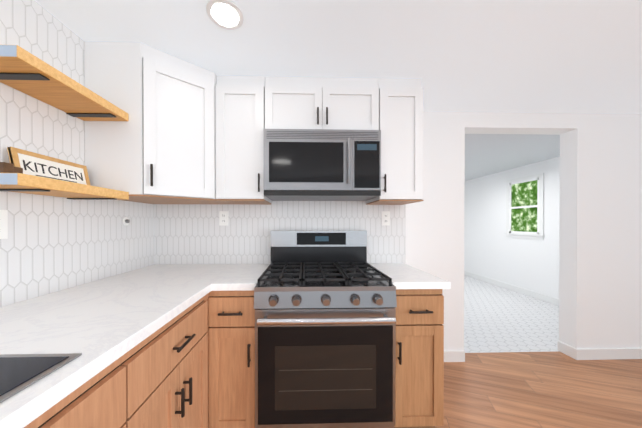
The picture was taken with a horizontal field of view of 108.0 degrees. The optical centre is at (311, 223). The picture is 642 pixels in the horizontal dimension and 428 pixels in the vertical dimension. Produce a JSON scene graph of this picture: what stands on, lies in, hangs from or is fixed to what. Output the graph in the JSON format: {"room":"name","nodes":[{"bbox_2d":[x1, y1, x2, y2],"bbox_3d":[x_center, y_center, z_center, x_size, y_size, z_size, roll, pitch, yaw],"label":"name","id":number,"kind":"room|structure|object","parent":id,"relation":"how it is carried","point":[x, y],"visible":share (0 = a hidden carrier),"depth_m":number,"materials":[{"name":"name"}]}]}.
{"room":"kitchen","nodes":[
{"label":"kitchen","id":0,"kind":"room"},
{"bbox_2d":[0,0,153,306],"bbox_3d":[-1.279,0.053,-0.410,0.150,2.400,4.590,0,0,-2],"label":"wall","id":1,"kind":"structure","parent":0,"point":[50,244],"depth_m":1.12,"materials":[{"name":"tile"}]},
{"bbox_2d":[0,210,7,238],"bbox_3d":[-1.234,0.002,0.913,0.008,0.116,0.070,0,0,-2],"label":"outlet","id":2,"kind":"object","parent":1,"relation":"attached to","point":[3,224],"visible":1,"depth_m":0.94,"materials":[{"name":"white plastic"}]},
{"bbox_2d":[0,173,128,199],"bbox_3d":[-1.120,-0.150,1.036,0.240,0.048,0.500,0,0,-2],"label":"shelf","id":3,"kind":"object","parent":1,"relation":"attached to","point":[22,183],"visible":1,"depth_m":0.95,"materials":[{"name":"brown wood"}]},
{"bbox_2d":[0,162,22,173],"bbox_3d":[-1.141,-0.200,0.874,0.055,0.050,0.063,0,0,-2],"label":"decor","id":4,"kind":"object","parent":3,"relation":"on","point":[5,167],"visible":0.54,"depth_m":0.86,"materials":[{"name":"brown wood"}]},
{"bbox_2d":[7,147,89,184],"bbox_3d":[-1.191,-0.240,1.086,0.044,0.135,0.320,0,0,-2],"label":"kitchen sign","id":5,"kind":"object","parent":3,"relation":"on","point":[33,163],"visible":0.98,"depth_m":1.05,"materials":[{"name":"white wood"}]},
{"bbox_2d":[0,45,128,120],"bbox_3d":[-1.120,-0.583,1.034,0.240,0.048,0.500,0,0,-2],"label":"shelf","id":6,"kind":"object","parent":1,"relation":"attached to","point":[26,72],"visible":1,"depth_m":0.97,"materials":[{"name":"brown wood"}]},
{"bbox_2d":[122,217,129,224],"bbox_3d":[-1.246,-0.017,1.576,0.022,0.055,0.056,0,0,-2],"label":"outlet","id":7,"kind":"object","parent":1,"relation":"attached to","point":[125,220],"visible":1,"depth_m":1.57,"materials":[{"name":"white plastic"}]},
{"bbox_2d":[35,0,641,113],"bbox_3d":[1.643,-1.023,-0.264,6.000,0.050,4.736,0,0,-2],"label":"ceiling","id":8,"kind":"structure","parent":0,"point":[556,56],"depth_m":1.29,"materials":[{"name":"white paint"}]},
{"bbox_2d":[206,0,243,29],"bbox_3d":[-0.412,-1.002,1.120,0.170,0.006,0.170,0,0,-2],"label":"recessed light","id":9,"kind":"object","parent":8,"relation":"in","point":[226,14],"visible":1,"depth_m":1.11,"materials":[{"name":"white plastic"}]},
{"bbox_2d":[464,156,559,298],"bbox_3d":[3.789,0.031,4.034,0.120,2.400,3.436,0,0,-2],"label":"wall","id":10,"kind":"structure","parent":0,"point":[492,251],"depth_m":4.39,"materials":[{"name":"white paint"}]},
{"bbox_2d":[464,271,558,305],"bbox_3d":[3.724,1.181,3.970,0.014,0.100,3.300,0,0,-2],"label":"baseboard","id":11,"kind":"structure","parent":10,"relation":"attached to","point":[543,297],"depth_m":4.20,"materials":[{"name":"white wood"}]},
{"bbox_2d":[504,173,544,239],"bbox_3d":[3.707,-0.284,4.078,0.040,1.070,0.710,0,0,-2],"label":"room window","id":12,"kind":"structure","parent":10,"relation":"in","point":[524,207],"depth_m":4.04,"materials":[{"name":"white"}]},
{"bbox_2d":[465,134,559,180],"bbox_3d":[1.990,-1.044,3.981,3.720,0.050,3.436,0,0,-2],"label":"ceiling","id":13,"kind":"structure","parent":0,"point":[487,154],"depth_m":3.27,"materials":[{"name":"white paint"}]},
{"bbox_2d":[405,111,641,350],"bbox_3d":[1.580,0.040,2.109,6.000,2.400,0.294,0,0,-2],"label":"wall","id":14,"kind":"structure","parent":0,"point":[600,258],"depth_m":2.14,"materials":[{"name":"white paint"}]},
{"bbox_2d":[84,41,227,203],"bbox_3d":[-0.948,-0.581,1.579,0.615,0.849,0.606,0,0,-2],"label":"upper cabinet","id":15,"kind":"object","parent":14,"relation":"attached to","point":[158,147],"visible":0.96,"depth_m":1.31,"materials":[{"name":"white wood"}]},
{"bbox_2d":[215,75,270,204],"bbox_3d":[-0.481,-0.581,1.706,0.325,0.849,0.377,0,0,-2],"label":"upper cabinet","id":16,"kind":"object","parent":14,"relation":"attached to","point":[239,121],"visible":0.98,"depth_m":1.56,"materials":[{"name":"white wood"}]},
{"bbox_2d":[154,200,405,263],"bbox_3d":[-0.240,-0.301,1.907,2.050,1.255,0.008,0,0,-2],"label":"wall tile","id":17,"kind":"structure","parent":14,"relation":"attached to","point":[190,234],"depth_m":1.90,"materials":[{"name":"white tile"}]},
{"bbox_2d":[219,211,227,225],"bbox_3d":[-0.707,-0.045,1.887,0.070,0.116,0.008,0,0,-2],"label":"electrical outlet","id":18,"kind":"object","parent":17,"relation":"attached to","point":[223,218],"visible":1,"depth_m":1.89,"materials":[{"name":"white plastic"}]},
{"bbox_2d":[381,211,389,224],"bbox_3d":[0.617,-0.045,1.923,0.070,0.116,0.008,0,0,-2],"label":"electrical outlet","id":19,"kind":"object","parent":17,"relation":"attached to","point":[385,217],"visible":1,"depth_m":1.92,"materials":[{"name":"white plastic"}]},
{"bbox_2d":[265,76,378,129],"bbox_3d":[0.071,-0.815,1.720,0.774,0.382,0.377,0,0,-2],"label":"upper cabinet","id":20,"kind":"object","parent":14,"relation":"attached to","point":[340,103],"visible":0.83,"depth_m":1.57,"materials":[{"name":"white wood"}]},
{"bbox_2d":[264,129,380,200],"bbox_3d":[0.071,-0.404,1.695,0.772,0.433,0.430,0,0,-2],"label":"microwave","id":21,"kind":"object","parent":20,"relation":"attached to","point":[320,165],"visible":1,"depth_m":1.53,"materials":[{"name":"silver metal"}]},
{"bbox_2d":[366,78,423,204],"bbox_3d":[0.611,-0.582,1.735,0.304,0.849,0.377,0,0,-2],"label":"upper cabinet","id":22,"kind":"object","parent":14,"relation":"attached to","point":[401,114],"visible":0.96,"depth_m":1.59,"materials":[{"name":"white wood"}]},
{"bbox_2d":[444,341,641,361],"bbox_3d":[2.693,1.192,2.211,3.770,0.095,0.162,0,0,-2],"label":"baseboard","id":23,"kind":"structure","parent":14,"relation":"attached to","point":[585,354],"depth_m":2.13,"materials":[{"name":"white wood"}]},
{"bbox_2d":[435,275,641,427],"bbox_3d":[1.595,1.268,1.538,6.000,0.050,8.320,0,0,-2],"label":"floor","id":24,"kind":"structure","parent":0,"point":[558,389],"depth_m":1.88,"materials":[{"name":"brown wood"}]},
{"bbox_2d":[24,293,208,427],"bbox_3d":[-0.863,0.811,0.604,0.730,0.874,2.588,0,0,-2],"label":"base cabinet","id":25,"kind":"object","parent":24,"relation":"on","point":[158,378],"visible":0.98,"depth_m":0.81,"materials":[{"name":"brown wood"}]},
{"bbox_2d":[0,264,269,427],"bbox_3d":[-0.758,0.353,0.601,0.941,0.040,2.581,0,0,-2],"label":"countertop","id":26,"kind":"structure","parent":25,"relation":"on","point":[100,325],"depth_m":0.82,"materials":[{"name":"stone"}]},
{"bbox_2d":[0,353,81,402],"bbox_3d":[-0.830,0.331,0.201,0.520,0.006,0.765,0,0,-2],"label":"sink","id":27,"kind":"object","parent":26,"relation":"in","point":[19,373],"visible":1,"depth_m":0.53,"materials":[{"name":"silver metal"}]},
{"bbox_2d":[208,291,254,427],"bbox_3d":[-0.447,0.806,1.582,0.266,0.874,0.654,0,0,-2],"label":"base cabinet","id":28,"kind":"object","parent":24,"relation":"on","point":[231,359],"visible":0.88,"depth_m":1.29,"materials":[{"name":"brown wood"}]},
{"bbox_2d":[254,231,396,427],"bbox_3d":[0.070,0.650,1.530,0.758,1.187,0.729,0,0,-2],"label":"gas range","id":29,"kind":"object","parent":24,"relation":"on","point":[325,303],"visible":1,"depth_m":1.24,"materials":[{"name":"silver metal"}]},
{"bbox_2d":[394,289,443,427],"bbox_3d":[0.600,0.806,1.610,0.299,0.874,0.654,0,0,-2],"label":"base cabinet","id":30,"kind":"object","parent":24,"relation":"on","point":[419,384],"visible":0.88,"depth_m":1.32,"materials":[{"name":"brown wood"}]},
{"bbox_2d":[368,263,450,288],"bbox_3d":[0.616,0.348,1.621,0.332,0.040,0.616,0,0,-2],"label":"countertop","id":31,"kind":"structure","parent":30,"relation":"on","point":[403,276],"depth_m":1.43,"materials":[{"name":"stone"}]}
]}

